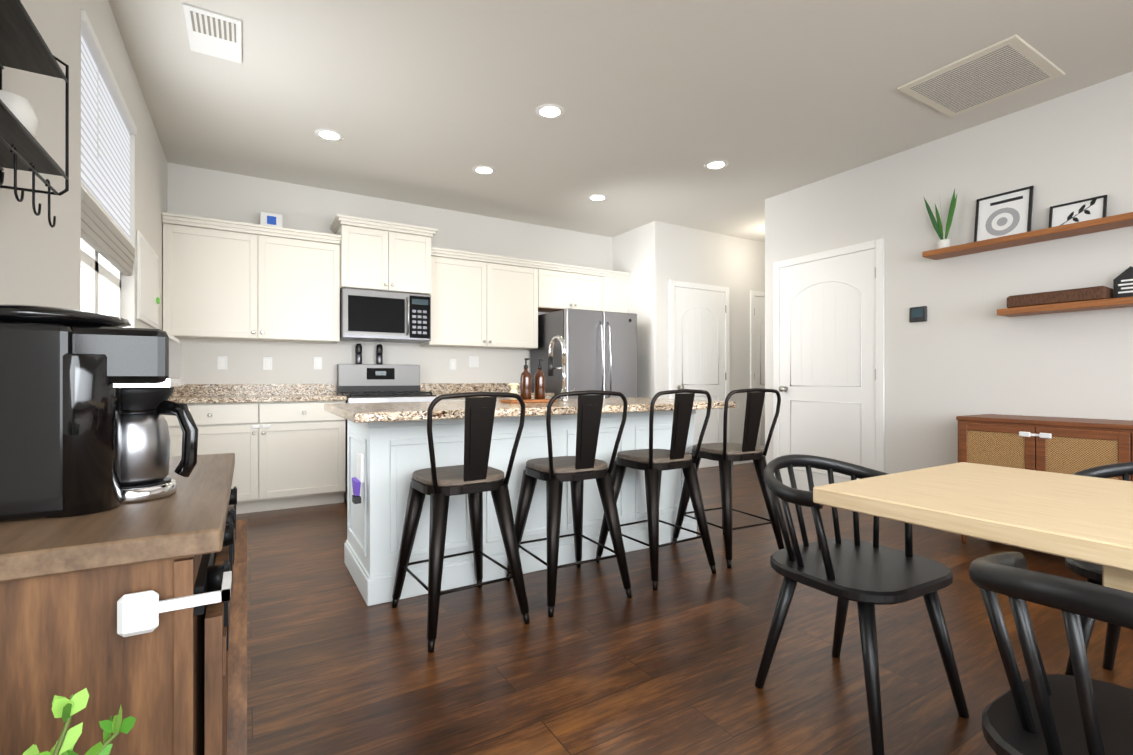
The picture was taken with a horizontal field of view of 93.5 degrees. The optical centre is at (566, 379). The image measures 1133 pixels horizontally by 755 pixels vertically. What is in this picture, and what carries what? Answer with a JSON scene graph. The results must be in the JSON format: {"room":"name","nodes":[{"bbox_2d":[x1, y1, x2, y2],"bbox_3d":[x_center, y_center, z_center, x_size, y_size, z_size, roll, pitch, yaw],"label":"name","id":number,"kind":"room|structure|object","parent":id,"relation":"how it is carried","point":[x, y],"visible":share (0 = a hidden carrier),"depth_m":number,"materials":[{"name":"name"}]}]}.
{"room":"kitchen","nodes":[
{"label":"kitchen","id":0,"kind":"room"},
{"bbox_2d":[0,0,1132,473],"bbox_3d":[2.056,-0.366,2.453,7.420,2.850,9.060,0,0,-31],"label":"wall","id":1,"kind":"structure","parent":0,"point":[964,350],"depth_m":3.91,"materials":[{"name":"white paint"}]},
{"bbox_2d":[0,0,68,227],"bbox_3d":[-1.230,-0.682,1.085,0.140,0.548,0.858,0,0,-31],"label":"wall shelf","id":2,"kind":"object","parent":1,"relation":"attached to","point":[23,46],"visible":1,"depth_m":1.33,"materials":[{"name":"black metal"}]},
{"bbox_2d":[0,90,37,138],"bbox_3d":[-1.344,-0.628,1.278,0.110,0.105,0.110,0,0,-31],"label":"jar","id":3,"kind":"object","parent":2,"relation":"on","point":[21,109],"visible":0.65,"depth_m":1.27,"materials":[{"name":"white ceramic"}]},
{"bbox_2d":[81,238,120,317],"bbox_3d":[-2.299,-0.596,2.566,0.055,1.750,1.170,0,0,-31],"label":"window","id":4,"kind":"structure","parent":1,"relation":"in","point":[99,279],"depth_m":2.61,"materials":[{"name":"white"}]},
{"bbox_2d":[81,187,134,275],"bbox_3d":[-2.244,-0.683,2.599,0.054,0.165,1.158,0,0,-31],"label":"blind","id":5,"kind":"object","parent":4,"relation":"attached to","point":[103,236],"visible":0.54,"depth_m":2.48,"materials":[{"name":"grey fabric"}]},
{"bbox_2d":[81,10,136,243],"bbox_3d":[-2.240,-1.127,2.602,0.062,0.683,1.154,0,0,-31],"label":"window blind","id":6,"kind":"object","parent":1,"relation":"attached to","point":[108,127],"visible":0.71,"depth_m":2.51,"materials":[{"name":"plastic"}]},
{"bbox_2d":[137,230,159,328],"bbox_3d":[-2.753,-0.625,3.523,0.030,0.530,0.800,0,0,-31],"label":"frame","id":7,"kind":"object","parent":1,"relation":"attached to","point":[148,300],"visible":0.94,"depth_m":3.43,"materials":[{"name":"white wood"}]},
{"bbox_2d":[162,216,265,340],"bbox_3d":[-2.905,-0.786,4.429,0.693,0.895,0.328,0,0,-31],"label":"upper cabinet","id":8,"kind":"object","parent":1,"relation":"attached to","point":[230,280],"depth_m":4.29,"materials":[{"name":"beige wood"}]},
{"bbox_2d":[217,356,226,369],"bbox_3d":[-2.962,-0.138,4.580,0.072,0.116,0.010,0,0,-31],"label":"electrical outlet","id":9,"kind":"object","parent":1,"relation":"attached to","point":[221,362],"visible":1,"depth_m":4.58,"materials":[{"name":"white plastic"}]},
{"bbox_2d":[263,357,271,369],"bbox_3d":[-2.670,-0.138,4.755,0.072,0.116,0.010,0,0,-31],"label":"electrical outlet","id":10,"kind":"object","parent":1,"relation":"attached to","point":[267,363],"visible":1,"depth_m":4.75,"materials":[{"name":"white plastic"}]},
{"bbox_2d":[266,232,341,343],"bbox_3d":[-2.408,-0.786,4.726,0.694,0.895,0.328,0,0,-31],"label":"upper cabinet","id":11,"kind":"object","parent":1,"relation":"attached to","point":[303,292],"depth_m":4.62,"materials":[{"name":"beige wood"}]},
{"bbox_2d":[260,212,282,227],"bbox_3d":[-2.569,-1.359,4.636,0.170,0.158,0.083,0,0,-31],"label":"box","id":12,"kind":"object","parent":11,"relation":"on","point":[271,219],"visible":0.69,"depth_m":4.60,"materials":[{"name":"white plastic"}]},
{"bbox_2d":[314,357,321,369],"bbox_3d":[-2.318,-0.148,4.966,0.072,0.116,0.010,0,0,-31],"label":"electrical outlet","id":13,"kind":"object","parent":1,"relation":"attached to","point":[317,363],"visible":1,"depth_m":4.96,"materials":[{"name":"white plastic"}]},
{"bbox_2d":[172,383,519,394],"bbox_3d":[-1.867,0.093,5.228,3.302,0.100,0.021,0,0,-31],"label":"backsplash","id":14,"kind":"structure","parent":1,"relation":"attached to","point":[186,389],"depth_m":4.83,"materials":[{"name":"beige stone"}]},
{"bbox_2d":[334,220,433,295],"bbox_3d":[-1.744,-1.105,5.078,0.800,0.575,0.408,0,0,-31],"label":"upper cabinet","id":15,"kind":"object","parent":1,"relation":"attached to","point":[378,257],"depth_m":4.88,"materials":[{"name":"beige wood"}]},
{"bbox_2d":[340,288,430,342],"bbox_3d":[-1.727,-0.587,5.050,0.790,0.438,0.472,0,0,-31],"label":"microwave","id":16,"kind":"object","parent":15,"relation":"attached to","point":[377,316],"visible":1,"depth_m":4.88,"materials":[{"name":"silver metal"}]},
{"bbox_2d":[449,359,455,369],"bbox_3d":[-1.203,-0.157,5.634,0.072,0.116,0.010,0,0,-31],"label":"electrical outlet","id":17,"kind":"object","parent":1,"relation":"attached to","point":[452,364],"visible":1,"depth_m":5.63,"materials":[{"name":"white plastic"}]},
{"bbox_2d":[468,356,478,367],"bbox_3d":[-1.006,-0.187,5.752,0.120,0.120,0.012,0,0,-31],"label":"electrical outlet","id":18,"kind":"object","parent":1,"relation":"attached to","point":[473,361],"visible":1,"depth_m":5.75,"materials":[{"name":"white plastic"}]},
{"bbox_2d":[420,252,541,349],"bbox_3d":[-0.905,-0.784,5.627,1.197,0.895,0.328,0,0,-31],"label":"upper cabinet","id":19,"kind":"object","parent":1,"relation":"attached to","point":[477,301],"depth_m":5.48,"materials":[{"name":"beige wood"}]},
{"bbox_2d":[542,264,605,311],"bbox_3d":[-0.022,-1.009,6.156,0.857,0.445,0.328,0,0,-31],"label":"upper cabinet","id":20,"kind":"object","parent":1,"relation":"attached to","point":[562,288],"depth_m":6.02,"materials":[{"name":"beige wood"}]},
{"bbox_2d":[606,272,629,312],"bbox_3d":[0.478,-1.008,6.456,0.423,0.445,0.328,0,0,-31],"label":"upper cabinet","id":21,"kind":"object","parent":1,"relation":"attached to","point":[616,286],"depth_m":6.34,"materials":[{"name":"beige wood"}]},
{"bbox_2d":[669,280,729,467],"bbox_3d":[1.618,-0.036,6.325,0.970,2.200,0.084,0,0,-31],"label":"door","id":22,"kind":"structure","parent":1,"relation":"attached to","point":[699,342],"depth_m":6.37,"materials":[{"name":"white wood"}]},
{"bbox_2d":[733,460,750,464],"bbox_3d":[2.183,1.010,6.704,0.390,0.110,0.013,0,0,-31],"label":"baseboard","id":23,"kind":"structure","parent":1,"relation":"attached to","point":[740,462],"depth_m":6.70,"materials":[{"name":"white"}]},
{"bbox_2d":[750,290,764,462],"bbox_3d":[2.776,-0.035,7.019,0.950,2.200,0.084,0,0,-31],"label":"door frame","id":24,"kind":"structure","parent":1,"relation":"attached to","point":[757,342],"depth_m":6.88,"materials":[{"name":"white wood"}]},
{"bbox_2d":[773,238,884,490],"bbox_3d":[2.263,-0.038,4.727,0.084,2.200,1.050,0,0,-31],"label":"door","id":25,"kind":"structure","parent":1,"relation":"attached to","point":[828,353],"depth_m":4.69,"materials":[{"name":"white wood"}]},
{"bbox_2d":[909,306,926,321],"bbox_3d":[2.690,-0.496,4.074,0.023,0.115,0.120,0,0,-31],"label":"thermostat","id":26,"kind":"object","parent":1,"relation":"attached to","point":[917,314],"visible":1,"depth_m":4.06,"materials":[{"name":"black plastic"}]},
{"bbox_2d":[922,212,1132,259],"bbox_3d":[3.153,-0.910,3.134,0.193,0.040,1.860,0,0,-31],"label":"wall shelf","id":27,"kind":"object","parent":1,"relation":"attached to","point":[1087,227],"visible":1,"depth_m":3.36,"materials":[{"name":"brown wood"}]},
{"bbox_2d":[924,189,956,248],"bbox_3d":[2.714,-1.161,3.869,0.085,0.463,0.200,0,0,-31],"label":"potted plant","id":28,"kind":"object","parent":27,"relation":"on","point":[942,242],"visible":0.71,"depth_m":3.84,"materials":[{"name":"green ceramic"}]},
{"bbox_2d":[974,186,1033,241],"bbox_3d":[2.939,-1.095,3.589,0.067,0.329,0.310,0,0,-31],"label":"picture frame","id":29,"kind":"object","parent":27,"relation":"on","point":[1004,214],"visible":0.85,"depth_m":3.58,"materials":[{"name":"black"}]},
{"bbox_2d":[1048,195,1107,227],"bbox_3d":[3.132,-1.015,3.268,0.048,0.172,0.260,0,0,-31],"label":"picture","id":30,"kind":"object","parent":27,"relation":"on","point":[1080,211],"visible":0.73,"depth_m":3.26,"materials":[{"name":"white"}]},
{"bbox_2d":[997,296,1132,316],"bbox_3d":[3.269,-0.440,2.941,0.193,0.040,1.410,0,0,-31],"label":"wall shelf","id":31,"kind":"object","parent":1,"relation":"attached to","point":[1121,302],"visible":1,"depth_m":3.21,"materials":[{"name":"brown wood"}]},
{"bbox_2d":[1007,286,1112,307],"bbox_3d":[3.055,-0.502,3.314,0.150,0.082,0.470,0,0,-31],"label":"basket tray","id":32,"kind":"object","parent":31,"relation":"on","point":[1072,295],"visible":0.71,"depth_m":3.24,"materials":[{"name":"wicker"}]},
{"bbox_2d":[1113,266,1132,297],"bbox_3d":[3.234,-0.553,3.048,0.036,0.184,0.140,0,0,-31],"label":"sign","id":33,"kind":"object","parent":31,"relation":"on","point":[1122,284],"visible":0.94,"depth_m":3.06,"materials":[{"name":"black"}]},
{"bbox_2d":[108,0,1132,242],"bbox_3d":[2.056,-1.841,2.455,7.420,0.100,9.060,0,0,-31],"label":"ceiling","id":34,"kind":"structure","parent":0,"point":[433,103],"depth_m":3.31,"materials":[{"name":"white paint"}]},
{"bbox_2d":[182,3,241,63],"bbox_3d":[-1.828,-1.783,2.768,0.240,0.014,0.410,0,0,-31],"label":"ceiling vent","id":35,"kind":"object","parent":34,"relation":"in","point":[214,34],"visible":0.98,"depth_m":2.74,"materials":[{"name":"white metal"}]},
{"bbox_2d":[314,129,343,141],"bbox_3d":[-1.737,-1.786,3.901,0.200,0.005,0.200,0,0,-31],"label":"recessed light","id":36,"kind":"object","parent":34,"relation":"in","point":[328,134],"visible":1,"depth_m":3.90,"materials":[{"name":"white"}]},
{"bbox_2d":[472,165,495,174],"bbox_3d":[-0.706,-1.785,4.553,0.200,0.005,0.200,0,0,-31],"label":"recessed light","id":37,"kind":"object","parent":34,"relation":"in","point":[482,169],"visible":1,"depth_m":4.55,"materials":[{"name":"white"}]},
{"bbox_2d":[535,104,564,118],"bbox_3d":[-0.110,-1.786,3.558,0.200,0.005,0.200,0,0,-31],"label":"recessed light","id":38,"kind":"object","parent":34,"relation":"in","point":[548,111],"visible":1,"depth_m":3.55,"materials":[{"name":"white plastic"}]},
{"bbox_2d":[587,194,607,200],"bbox_3d":[0.304,-1.784,5.241,0.200,0.005,0.200,0,0,-31],"label":"recessed light","id":39,"kind":"object","parent":34,"relation":"in","point":[597,197],"visible":1,"depth_m":5.23,"materials":[{"name":"white"}]},
{"bbox_2d":[704,160,728,169],"bbox_3d":[1.249,-1.785,4.443,0.200,0.005,0.200,0,0,-31],"label":"recessed light","id":40,"kind":"object","parent":34,"relation":"in","point":[716,164],"visible":1,"depth_m":4.43,"materials":[{"name":"white"}]},
{"bbox_2d":[897,34,1064,116],"bbox_3d":[2.469,-1.781,3.186,0.680,0.016,0.590,0,0,-31],"label":"ceiling vent","id":41,"kind":"object","parent":34,"relation":"in","point":[1011,65],"visible":0.96,"depth_m":3.13,"materials":[{"name":"beige metal"}]},
{"bbox_2d":[236,462,1132,754],"bbox_3d":[2.056,1.109,2.451,7.420,0.100,9.060,0,0,-31],"label":"floor","id":42,"kind":"structure","parent":0,"point":[600,662],"depth_m":2.03,"materials":[{"name":"brown wood"}]},
{"bbox_2d":[23,688,135,754],"bbox_3d":[-0.508,0.664,0.333,0.358,0.782,0.423,0,0,-31],"label":"potted plant","id":43,"kind":"object","parent":42,"relation":"on","point":[65,708],"visible":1,"depth_m":0.48,"materials":[{"name":"green plant"}]},
{"bbox_2d":[0,453,246,754],"bbox_3d":[-0.949,0.636,1.033,0.564,0.842,0.935,0,0,-31],"label":"base cabinet","id":44,"kind":"object","parent":42,"relation":"on","point":[137,611],"visible":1,"depth_m":0.74,"materials":[{"name":"brown wood"}]},
{"bbox_2d":[0,304,197,521],"bbox_3d":[-0.901,0.046,0.901,0.464,0.336,0.262,0,0,-31],"label":"coffee maker","id":45,"kind":"object","parent":44,"relation":"on","point":[86,405],"visible":1,"depth_m":0.84,"materials":[{"name":"black plastic"}]},
{"bbox_2d":[163,403,270,513],"bbox_3d":[-2.829,0.621,4.304,0.696,0.880,0.618,0,0,-31],"label":"base cabinet","id":46,"kind":"object","parent":42,"relation":"on","point":[243,430],"depth_m":4.13,"materials":[{"name":"beige wood"}]},
{"bbox_2d":[271,403,345,509],"bbox_3d":[-2.329,0.622,4.603,0.697,0.880,0.618,0,0,-31],"label":"base cabinet","id":47,"kind":"object","parent":42,"relation":"on","point":[285,444],"depth_m":4.37,"materials":[{"name":"beige wood"}]},
{"bbox_2d":[168,395,346,402],"bbox_3d":[-2.572,0.162,4.443,1.285,0.040,0.644,0,0,-31],"label":"countertop","id":48,"kind":"structure","parent":47,"relation":"on","point":[174,398],"depth_m":4.28,"materials":[{"name":"beige stone"}]},
{"bbox_2d":[337,364,435,502],"bbox_3d":[-1.668,0.460,4.934,0.760,1.205,0.693,0,0,-31],"label":"range","id":49,"kind":"object","parent":42,"relation":"on","point":[369,383],"visible":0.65,"depth_m":5.05,"materials":[{"name":"silver metal"}]},
{"bbox_2d":[355,344,361,363],"bbox_3d":[-1.985,-0.242,5.091,0.062,0.195,0.062,0,0,-31],"label":"grinder","id":50,"kind":"object","parent":49,"relation":"on","point":[358,349],"visible":1,"depth_m":5.07,"materials":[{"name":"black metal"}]},
{"bbox_2d":[376,344,382,363],"bbox_3d":[-1.822,-0.242,5.188,0.062,0.195,0.062,0,0,-31],"label":"grinder","id":51,"kind":"object","parent":49,"relation":"on","point":[379,353],"visible":0.98,"depth_m":5.17,"materials":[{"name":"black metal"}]},
{"bbox_2d":[392,391,529,651],"bbox_3d":[-0.485,0.555,2.392,0.451,1.009,0.514,0,0,-34],"label":"stool","id":52,"kind":"object","parent":42,"relation":"on","point":[475,476],"visible":1,"depth_m":2.25,"materials":[{"name":"black metal"}]},
{"bbox_2d":[441,399,499,400],"bbox_3d":[-0.832,0.623,5.500,1.239,0.880,0.618,0,0,-31],"label":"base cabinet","id":53,"kind":"object","parent":42,"relation":"on","point":[443,399],"depth_m":5.02,"materials":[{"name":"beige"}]},
{"bbox_2d":[426,391,553,398],"bbox_3d":[-0.825,0.163,5.490,1.245,0.040,0.644,0,0,-31],"label":"countertop","id":54,"kind":"structure","parent":53,"relation":"on","point":[547,395],"depth_m":5.52,"materials":[{"name":"beige stone"}]},
{"bbox_2d":[344,409,697,605],"bbox_3d":[-0.223,0.620,3.301,2.144,0.880,0.688,0,0,-31],"label":"kitchen island","id":55,"kind":"object","parent":42,"relation":"on","point":[388,454],"depth_m":2.82,"materials":[{"name":"white paint"}]},
{"bbox_2d":[324,397,735,424],"bbox_3d":[-0.160,0.160,3.182,2.250,0.040,1.010,0,0,-31],"label":"island countertop","id":56,"kind":"structure","parent":55,"relation":"on","point":[358,413],"depth_m":2.71,"materials":[{"name":"beige stone"}]},
{"bbox_2d":[499,399,556,402],"bbox_3d":[-0.233,0.131,3.226,0.310,0.017,0.160,0,0,-31],"label":"soap tray","id":57,"kind":"object","parent":56,"relation":"on","point":[524,400],"visible":0.79,"depth_m":3.16,"materials":[{"name":"brown wood"}]},
{"bbox_2d":[508,383,518,399],"bbox_3d":[-0.312,0.071,3.155,0.068,0.100,0.068,0,0,-31],"label":"figurine","id":58,"kind":"object","parent":57,"relation":"on","point":[513,386],"visible":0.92,"depth_m":3.14,"materials":[{"name":"beige ceramic"}]},
{"bbox_2d":[520,358,531,398],"bbox_3d":[-0.244,-0.003,3.215,0.068,0.247,0.073,0,0,-31],"label":"soap bottle","id":59,"kind":"object","parent":57,"relation":"on","point":[525,385],"visible":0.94,"depth_m":3.19,"materials":[{"name":"orange glass"}]},
{"bbox_2d":[534,359,544,398],"bbox_3d":[-0.163,-0.002,3.275,0.068,0.247,0.073,0,0,-31],"label":"soap bottle","id":60,"kind":"object","parent":57,"relation":"on","point":[539,384],"visible":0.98,"depth_m":3.25,"materials":[{"name":"orange glass"}]},
{"bbox_2d":[548,335,574,401],"bbox_3d":[-0.034,-0.070,3.405,0.111,0.419,0.217,0,0,-31],"label":"faucet","id":61,"kind":"object","parent":56,"relation":"on","point":[551,368],"visible":0.9,"depth_m":3.33,"materials":[{"name":"silver metal"}]},
{"bbox_2d":[506,390,631,616],"bbox_3d":[0.000,0.556,2.692,0.451,1.009,0.514,0,0,-29],"label":"stool","id":62,"kind":"object","parent":42,"relation":"on","point":[576,471],"visible":0.98,"depth_m":2.54,"materials":[{"name":"black metal"}]},
{"bbox_2d":[531,308,636,398],"bbox_3d":[0.204,0.173,5.902,0.900,1.780,0.877,0,0,-31],"label":"fridge","id":63,"kind":"object","parent":42,"relation":"on","point":[601,350],"visible":0.44,"depth_m":5.58,"materials":[{"name":"silver metal"}]},
{"bbox_2d":[595,389,715,589],"bbox_3d":[0.493,0.556,2.997,0.451,1.009,0.514,0,0,-33],"label":"stool","id":64,"kind":"object","parent":42,"relation":"on","point":[652,463],"visible":0.98,"depth_m":2.84,"materials":[{"name":"black metal"}]},
{"bbox_2d":[673,388,784,567],"bbox_3d":[0.995,0.557,3.307,0.451,1.009,0.514,0,0,-27],"label":"stool","id":65,"kind":"object","parent":42,"relation":"on","point":[725,454],"visible":0.92,"depth_m":3.13,"materials":[{"name":"black metal"}]},
{"bbox_2d":[755,454,968,754],"bbox_3d":[0.938,0.670,1.771,0.555,0.781,0.500,0,0,-29],"label":"head chair","id":66,"kind":"object","parent":42,"relation":"on","point":[866,576],"visible":0.81,"depth_m":1.69,"materials":[{"name":"black wood"}]},
{"bbox_2d":[813,462,1132,592],"bbox_3d":[1.538,0.677,0.893,0.870,0.760,1.880,0,0,-31],"label":"dining table","id":67,"kind":"object","parent":42,"relation":"on","point":[1084,518],"visible":0.87,"depth_m":1.27,"materials":[{"name":"beige wood"}]},
{"bbox_2d":[956,414,1132,542],"bbox_3d":[3.132,0.649,2.886,0.478,0.819,1.600,0,0,-31],"label":"sideboard","id":68,"kind":"object","parent":42,"relation":"on","point":[1064,445],"visible":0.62,"depth_m":3.09,"materials":[{"name":"brown wood"}]},
{"bbox_2d":[968,551,1132,754],"bbox_3d":[0.948,0.669,0.796,0.500,0.781,0.555,0,0,-31],"label":"chair","id":69,"kind":"object","parent":42,"relation":"on","point":[1039,711],"visible":1,"depth_m":0.87,"materials":[{"name":"black wood"}]},
{"bbox_2d":[1065,462,1132,675],"bbox_3d":[1.936,0.670,1.670,0.500,0.781,0.555,0,0,-33],"label":"chair","id":70,"kind":"object","parent":42,"relation":"on","point":[1091,573],"visible":0.23,"depth_m":1.90,"materials":[{"name":"black wood"}]}
]}

